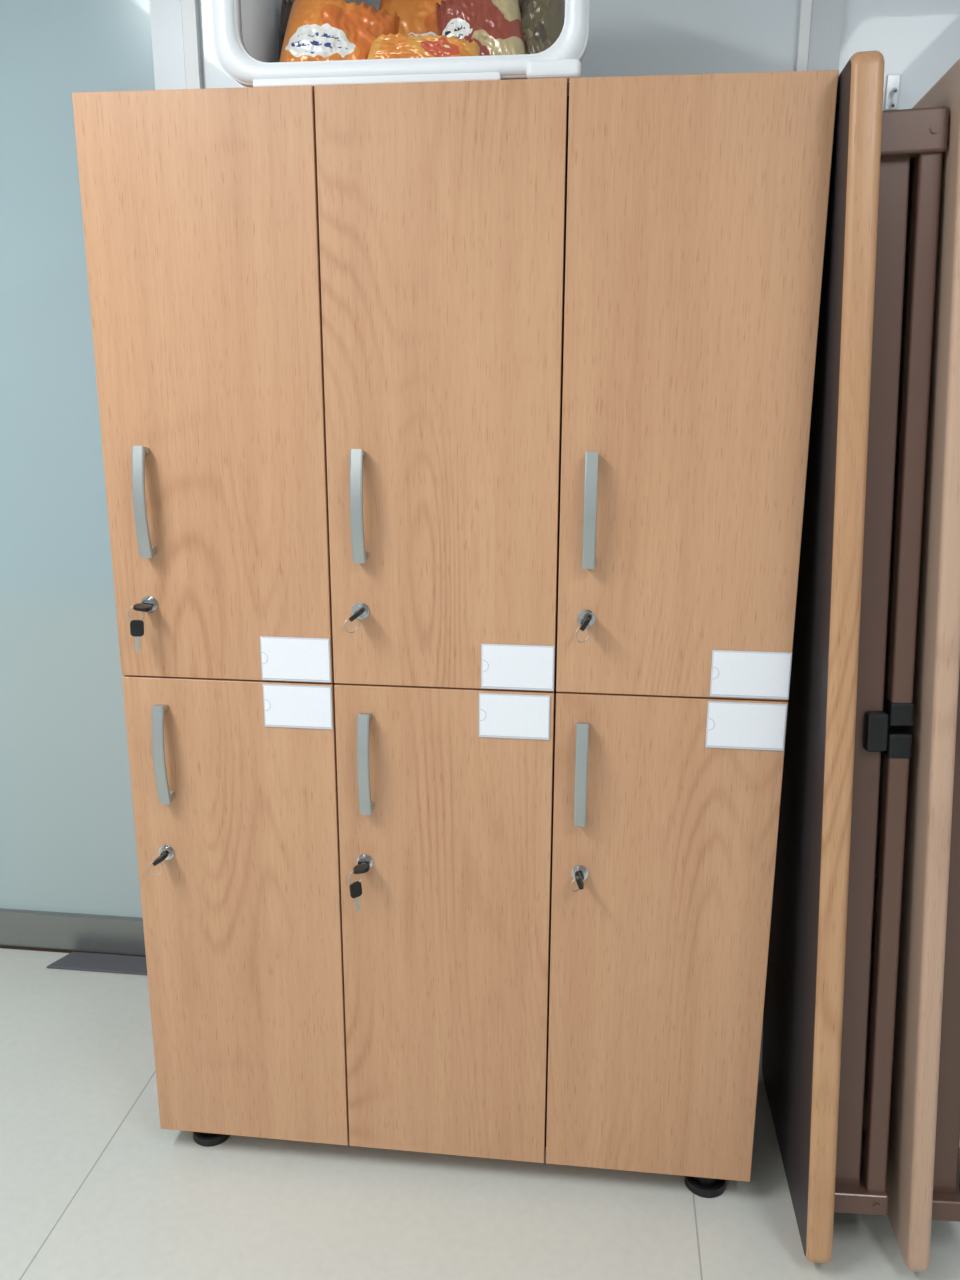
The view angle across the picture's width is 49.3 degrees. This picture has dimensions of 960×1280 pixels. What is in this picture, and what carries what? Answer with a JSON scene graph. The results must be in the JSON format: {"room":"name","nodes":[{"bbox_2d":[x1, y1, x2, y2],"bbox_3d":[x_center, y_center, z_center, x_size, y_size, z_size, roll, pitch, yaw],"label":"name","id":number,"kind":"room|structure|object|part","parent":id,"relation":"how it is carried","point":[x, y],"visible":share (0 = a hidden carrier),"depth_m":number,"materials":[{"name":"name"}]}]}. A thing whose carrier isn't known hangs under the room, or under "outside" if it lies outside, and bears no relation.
{"room":"staff locker room","nodes":[
{"label":"staff locker room","id":0,"kind":"room"},
{"bbox_2d":[0,0,154,917],"bbox_3d":[-1.804,-0.508,2.444,2.320,2.600,0.050,2,14,7],"label":"wall panel","id":1,"kind":"object","parent":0,"point":[68,838],"depth_m":2.36,"materials":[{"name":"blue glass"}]},
{"bbox_2d":[0,948,959,1279],"bbox_3d":[-0.651,1.383,0.417,5.200,0.050,4.805,2,14,7],"label":"floor","id":2,"kind":"structure","parent":0,"point":[93,1186],"depth_m":1.84,"materials":[{"name":"tile"}]},
{"bbox_2d":[0,945,145,956],"bbox_3d":[-0.382,0.804,2.566,5.200,0.006,0.022,2,14,7],"label":"trim","id":3,"kind":"structure","parent":2,"relation":"on","point":[1,946],"depth_m":2.64,"materials":[{"name":"grey"}]},
{"bbox_2d":[47,952,146,974],"bbox_3d":[-0.822,0.801,2.570,0.475,0.006,0.072,2,14,7],"label":"cover plate","id":4,"kind":"object","parent":2,"relation":"on","point":[110,963],"visible":0.47,"depth_m":2.57,"materials":[{"name":"grey metal"}]},
{"bbox_2d":[193,1132,229,1146],"bbox_3d":[-0.514,0.925,2.004,0.074,0.050,0.074,2,14,7],"label":"foot","id":5,"kind":"object","parent":2,"relation":"on","point":[203,1139],"visible":0.34,"depth_m":1.98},
{"bbox_2d":[684,1176,725,1197],"bbox_3d":[0.407,0.958,1.884,0.074,0.050,0.074,2,14,7],"label":"foot","id":6,"kind":"object","parent":2,"relation":"on","point":[702,1187],"visible":0.46,"depth_m":1.86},
{"bbox_3d":[0.407,0.949,1.882,0.052,0.032,0.052,2,14,7],"label":"stem","id":7,"kind":"part","parent":6,"relation":"part of","materials":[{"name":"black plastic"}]},
{"bbox_2d":[762,51,948,1262],"bbox_3d":[0.595,0.080,1.748,0.199,1.818,0.600,2,14,7],"label":"folding table","id":8,"kind":"object","parent":2,"relation":"on","point":[824,931],"visible":0.91,"depth_m":1.53,"materials":[{"name":"brown wood"}]},
{"bbox_3d":[0.641,0.871,1.910,0.092,0.037,0.443,0,12,7],"label":"rail","id":9,"kind":"part","parent":8,"relation":"part of","materials":[{"name":"brown paint"}]},
{"bbox_3d":[0.574,0.106,1.562,0.051,1.639,0.018,0,12,7],"label":"rail","id":10,"kind":"part","parent":8,"relation":"part of","materials":[{"name":"brown paint"}]},
{"bbox_3d":[0.634,0.535,1.638,0.030,0.745,0.032,0,12,7],"label":"leg","id":11,"kind":"part","parent":8,"relation":"part of","materials":[{"name":"brown paint"}]},
{"bbox_3d":[0.594,-0.713,1.587,0.092,0.055,0.443,0,12,7],"label":"rail","id":12,"kind":"part","parent":8,"relation":"part of","materials":[{"name":"brown paint"}]},
{"bbox_3d":[0.610,-0.282,1.472,0.030,0.764,0.032,0,12,7],"label":"leg","id":13,"kind":"part","parent":8,"relation":"part of","materials":[{"name":"brown paint"}]},
{"bbox_2d":[863,58,959,1271],"bbox_3d":[0.739,0.086,1.734,0.216,1.813,0.600,2,14,7],"label":"folding table","id":14,"kind":"object","parent":2,"relation":"on","point":[923,1172],"visible":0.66,"depth_m":1.56,"materials":[{"name":"beige laminate"}]},
{"bbox_3d":[0.792,0.875,1.894,0.096,0.037,0.443,-1,11,7],"label":"rail","id":15,"kind":"part","parent":14,"relation":"part of","materials":[{"name":"brown paint"}]},
{"bbox_3d":[0.714,0.112,1.548,0.055,1.635,0.018,-1,11,7],"label":"rail","id":16,"kind":"part","parent":14,"relation":"part of","materials":[{"name":"brown paint"}]},
{"bbox_2d":[198,0,959,110],"bbox_3d":[0.777,-0.424,2.145,2.880,2.600,0.049,2,14,7],"label":"wall panel","id":17,"kind":"object","parent":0,"point":[918,41],"depth_m":1.97,"materials":[{"name":"white paint"}]},
{"bbox_2d":[0,908,145,954],"bbox_3d":[-0.382,0.756,2.555,5.200,0.096,0.018,2,14,7],"label":"baseboard","id":18,"kind":"structure","parent":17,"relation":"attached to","point":[20,928],"depth_m":2.62,"materials":[{"name":"metal"}]},
{"bbox_2d":[149,0,185,89],"bbox_3d":[-0.624,-0.511,2.265,0.065,2.500,0.013,2,14,7],"label":"trim","id":19,"kind":"structure","parent":17,"relation":"attached to","point":[165,15],"depth_m":2.08,"materials":[{"name":"paint"}]},
{"bbox_2d":[181,0,202,88],"bbox_3d":[-0.576,-0.508,2.257,0.028,2.500,0.017,2,14,7],"label":"trim","id":20,"kind":"structure","parent":17,"relation":"attached to","point":[190,13],"depth_m":2.08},
{"bbox_2d":[795,0,811,70],"bbox_3d":[0.602,-0.470,2.120,0.019,2.500,0.017,2,14,7],"label":"trim","id":21,"kind":"structure","parent":17,"relation":"attached to","point":[805,5],"depth_m":1.95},
{"bbox_2d":[807,0,843,70],"bbox_3d":[0.641,-0.469,2.118,0.057,2.500,0.013,2,14,7],"label":"trim","id":22,"kind":"structure","parent":17,"relation":"attached to","point":[826,15],"depth_m":1.94,"materials":[{"name":"paint"}]},
{"bbox_2d":[884,74,900,109],"bbox_3d":[0.772,-1.025,1.950,0.024,0.060,0.031,2,14,7],"label":"wall hook","id":23,"kind":"object","parent":17,"relation":"attached to","point":[893,81],"visible":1,"depth_m":1.96,"materials":[{"name":"silver metal"}]},
{"bbox_3d":[-0.467,0.828,2.381,0.074,0.050,0.074,2,14,7],"label":"foot","id":24,"kind":"object","parent":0,"visible":0},
{"bbox_3d":[-0.031,0.857,2.136,1.040,0.018,0.480,2,14,7],"label":"panel","id":25,"kind":"object","parent":24,"relation":"on","visible":0},
{"bbox_2d":[545,96,568,1146],"bbox_3d":[0.149,0.020,1.895,0.018,1.724,0.472,2,14,7],"label":"divider","id":26,"kind":"object","parent":25,"relation":"on","point":[567,96],"visible":0.21,"depth_m":1.62,"materials":[{"name":"brown wood"}]},
{"bbox_3d":[0.497,0.030,1.859,0.018,1.760,0.480,2,14,7],"label":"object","id":27,"kind":"object","parent":25,"relation":"attached to","visible":0},
{"bbox_2d":[546,691,787,1181],"bbox_3d":[0.295,0.517,1.731,0.357,0.878,0.050,2,14,7],"label":"door","id":28,"kind":"structure","parent":27,"relation":"attached to","point":[658,965],"depth_m":1.73,"materials":[{"name":"brown wood"}]},
{"bbox_2d":[571,865,587,891],"bbox_3d":[0.162,0.389,1.699,0.028,0.030,0.044,2,14,7],"label":"lock","id":29,"kind":"object","parent":28,"relation":"attached to","point":[579,873],"visible":1,"depth_m":1.71,"materials":[{"name":"silver metal"}]},
{"bbox_3d":[0.161,0.214,1.661,0.020,0.173,0.032,2,14,7],"label":"handle","id":30,"kind":"part","parent":28,"relation":"part of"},
{"bbox_2d":[705,701,786,750],"bbox_3d":[0.413,0.134,1.624,0.120,0.076,0.003,2,14,7],"label":"name tag","id":31,"kind":"object","parent":28,"relation":"attached to","point":[730,725],"visible":1,"depth_m":1.62,"materials":[{"name":"plastic"}]},
{"bbox_2d":[556,70,838,699],"bbox_3d":[0.298,-0.336,1.512,0.357,0.878,0.050,2,14,7],"label":"door","id":32,"kind":"structure","parent":27,"relation":"attached to","point":[697,204],"depth_m":1.50,"materials":[{"name":"brown wood"}]},
{"bbox_2d":[575,610,594,642],"bbox_3d":[0.161,-0.020,1.595,0.029,0.044,0.043,2,14,7],"label":"lock","id":33,"kind":"object","parent":32,"relation":"attached to","point":[586,618],"visible":1,"depth_m":1.60,"materials":[{"name":"silver metal"}]},
{"bbox_3d":[0.164,-0.192,1.556,0.020,0.174,0.032,2,14,7],"label":"handle","id":34,"kind":"part","parent":32,"relation":"part of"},
{"bbox_2d":[710,650,791,698],"bbox_3d":[0.415,0.053,1.603,0.119,0.074,0.003,2,14,7],"label":"name tag","id":35,"kind":"object","parent":32,"relation":"attached to","point":[740,674],"visible":1,"depth_m":1.60,"materials":[{"name":"plastic"}]},
{"bbox_3d":[-0.207,0.008,1.937,0.018,1.724,0.472,2,14,7],"label":"divider","id":36,"kind":"object","parent":25,"relation":"on","visible":0},
{"bbox_2d":[334,683,554,1162],"bbox_3d":[-0.062,0.506,1.773,0.355,0.878,0.050,2,14,7],"label":"door","id":37,"kind":"structure","parent":36,"relation":"attached to","point":[446,945],"depth_m":1.77,"materials":[{"name":"brown wood"}]},
{"bbox_2d":[348,854,372,910],"bbox_3d":[-0.199,0.409,1.750,0.033,0.090,0.043,2,14,7],"label":"lock","id":38,"kind":"object","parent":37,"relation":"attached to","point":[364,861],"visible":1,"depth_m":1.74,"materials":[{"name":"silver metal"}]},
{"bbox_3d":[-0.205,0.441,1.747,0.009,0.029,0.002,-9,17,-32],"label":"spare key blade","id":39,"kind":"part","parent":38,"relation":"part of","materials":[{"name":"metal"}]},
{"bbox_3d":[-0.187,0.202,1.701,0.020,0.174,0.032,2,14,7],"label":"handle","id":40,"kind":"part","parent":37,"relation":"part of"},
{"bbox_2d":[314,78,567,691],"bbox_3d":[-0.059,-0.348,1.554,0.355,0.878,0.050,2,14,7],"label":"door","id":41,"kind":"structure","parent":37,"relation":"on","point":[441,205],"depth_m":1.55,"materials":[{"name":"brown wood"}]},
{"bbox_2d":[345,602,368,632],"bbox_3d":[-0.192,-0.034,1.635,0.030,0.042,0.044,2,14,7],"label":"lock","id":42,"kind":"object","parent":41,"relation":"attached to","point":[360,611],"visible":1,"depth_m":1.64,"materials":[{"name":"silver metal"}]},
{"bbox_3d":[-0.186,-0.204,1.597,0.020,0.174,0.032,2,14,7],"label":"handle","id":43,"kind":"part","parent":41,"relation":"part of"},
{"bbox_2d":[481,644,554,690],"bbox_3d":[0.059,0.043,1.645,0.115,0.073,0.003,2,14,7],"label":"name tag","id":44,"kind":"object","parent":41,"relation":"attached to","point":[514,667],"visible":1,"depth_m":1.64,"materials":[{"name":"plastic"}]},
{"bbox_2d":[479,693,549,739],"bbox_3d":[0.054,0.122,1.665,0.114,0.074,0.003,2,14,7],"label":"name tag","id":45,"kind":"object","parent":37,"relation":"attached to","point":[514,716],"visible":1,"depth_m":1.66,"materials":[{"name":"plastic"}]},
{"bbox_3d":[-0.554,-0.004,1.981,0.018,1.760,0.480,2,14,7],"label":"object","id":46,"kind":"object","parent":25,"relation":"attached to","visible":0},
{"bbox_2d":[122,675,348,1144],"bbox_3d":[-0.418,0.494,1.814,0.357,0.878,0.050,2,14,7],"label":"door","id":47,"kind":"structure","parent":46,"relation":"attached to","point":[243,938],"depth_m":1.81,"materials":[{"name":"brown wood"}]},
{"bbox_2d":[147,845,173,875],"bbox_3d":[-0.545,0.378,1.786,0.033,0.042,0.041,2,14,7],"label":"lock","id":48,"kind":"object","parent":47,"relation":"attached to","point":[166,852],"visible":1,"depth_m":1.79,"materials":[{"name":"silver metal"}]},
{"bbox_3d":[-0.529,0.191,1.741,0.020,0.174,0.032,2,14,7],"label":"handle","id":49,"kind":"part","parent":47,"relation":"part of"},
{"bbox_2d":[72,85,333,682],"bbox_3d":[-0.416,-0.360,1.595,0.357,0.878,0.050,2,14,7],"label":"door","id":50,"kind":"structure","parent":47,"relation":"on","point":[200,215],"depth_m":1.59,"materials":[{"name":"brown wood"}]},
{"bbox_2d":[127,596,157,652],"bbox_3d":[-0.541,-0.025,1.683,0.036,0.087,0.040,2,14,7],"label":"lock","id":51,"kind":"object","parent":50,"relation":"attached to","point":[149,604],"visible":1,"depth_m":1.67,"materials":[{"name":"silver metal"}]},
{"bbox_3d":[-0.549,0.007,1.677,0.009,0.029,0.002,-2,15,-8],"label":"spare key blade","id":52,"kind":"part","parent":51,"relation":"part of","materials":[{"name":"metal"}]},
{"bbox_3d":[-0.527,-0.215,1.636,0.020,0.175,0.032,2,14,7],"label":"handle","id":53,"kind":"part","parent":50,"relation":"part of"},
{"bbox_2d":[260,636,330,682],"bbox_3d":[-0.297,0.032,1.686,0.115,0.073,0.003,2,14,7],"label":"name tag","id":54,"kind":"object","parent":50,"relation":"attached to","point":[282,658],"visible":1,"depth_m":1.69,"materials":[{"name":"plastic"}]},
{"bbox_2d":[263,684,332,729],"bbox_3d":[-0.297,0.109,1.706,0.114,0.073,0.003,2,14,7],"label":"name tag","id":55,"kind":"object","parent":47,"relation":"attached to","point":[287,706],"visible":1,"depth_m":1.71,"materials":[{"name":"plastic"}]},
{"bbox_3d":[-0.026,-0.830,1.703,1.040,0.018,0.480,2,14,7],"label":"panel","id":56,"kind":"object","parent":46,"relation":"attached to","visible":0},
{"bbox_2d":[211,0,589,86],"bbox_3d":[-0.092,-0.988,1.616,0.531,0.330,0.402,2,14,7],"label":"tub","id":57,"kind":"object","parent":56,"relation":"on","point":[245,32],"visible":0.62,"depth_m":1.47,"materials":[{"name":"white plastic"}]},
{"bbox_2d":[278,0,292,61],"bbox_3d":[-0.266,-0.929,1.654,0.108,0.163,0.073,0,14,0],"label":"snack bag","id":58,"kind":"object","parent":57,"relation":"in","point":[286,6],"visible":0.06,"depth_m":1.64,"materials":[{"name":"plastic"}]},
{"bbox_2d":[279,0,399,61],"bbox_3d":[-0.210,-0.887,1.563,0.176,0.159,0.092,0,14,1],"label":"snack bag","id":59,"kind":"object","parent":57,"relation":"in","point":[316,30],"visible":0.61,"depth_m":1.54,"materials":[{"name":"orange plastic"}]},
{"bbox_2d":[379,0,445,36],"bbox_3d":[-0.059,-0.938,1.652,0.226,0.184,0.074,2,14,5],"label":"snack bag","id":60,"kind":"object","parent":57,"relation":"in","point":[417,17],"visible":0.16,"depth_m":1.64,"materials":[{"name":"orange plastic"}]},
{"bbox_2d":[367,32,479,58],"bbox_3d":[-0.083,-0.841,1.513,0.164,0.074,0.063,4,15,16],"label":"snack bag","id":61,"kind":"object","parent":57,"relation":"in","point":[399,45],"visible":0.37,"depth_m":1.49,"materials":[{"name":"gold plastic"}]},
{"bbox_2d":[436,0,524,55],"bbox_3d":[0.000,-0.905,1.562,0.153,0.167,0.080,4,15,15],"label":"snack bag","id":62,"kind":"object","parent":57,"relation":"in","point":[495,26],"visible":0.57,"depth_m":1.53,"materials":[{"name":"red plastic"}]},
{"bbox_2d":[518,0,563,53],"bbox_3d":[0.076,-0.896,1.570,0.115,0.150,0.074,7,16,24],"label":"snack bag","id":63,"kind":"object","parent":57,"relation":"in","point":[542,21],"visible":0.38,"depth_m":1.54,"materials":[{"name":"beige plastic"}]}
]}

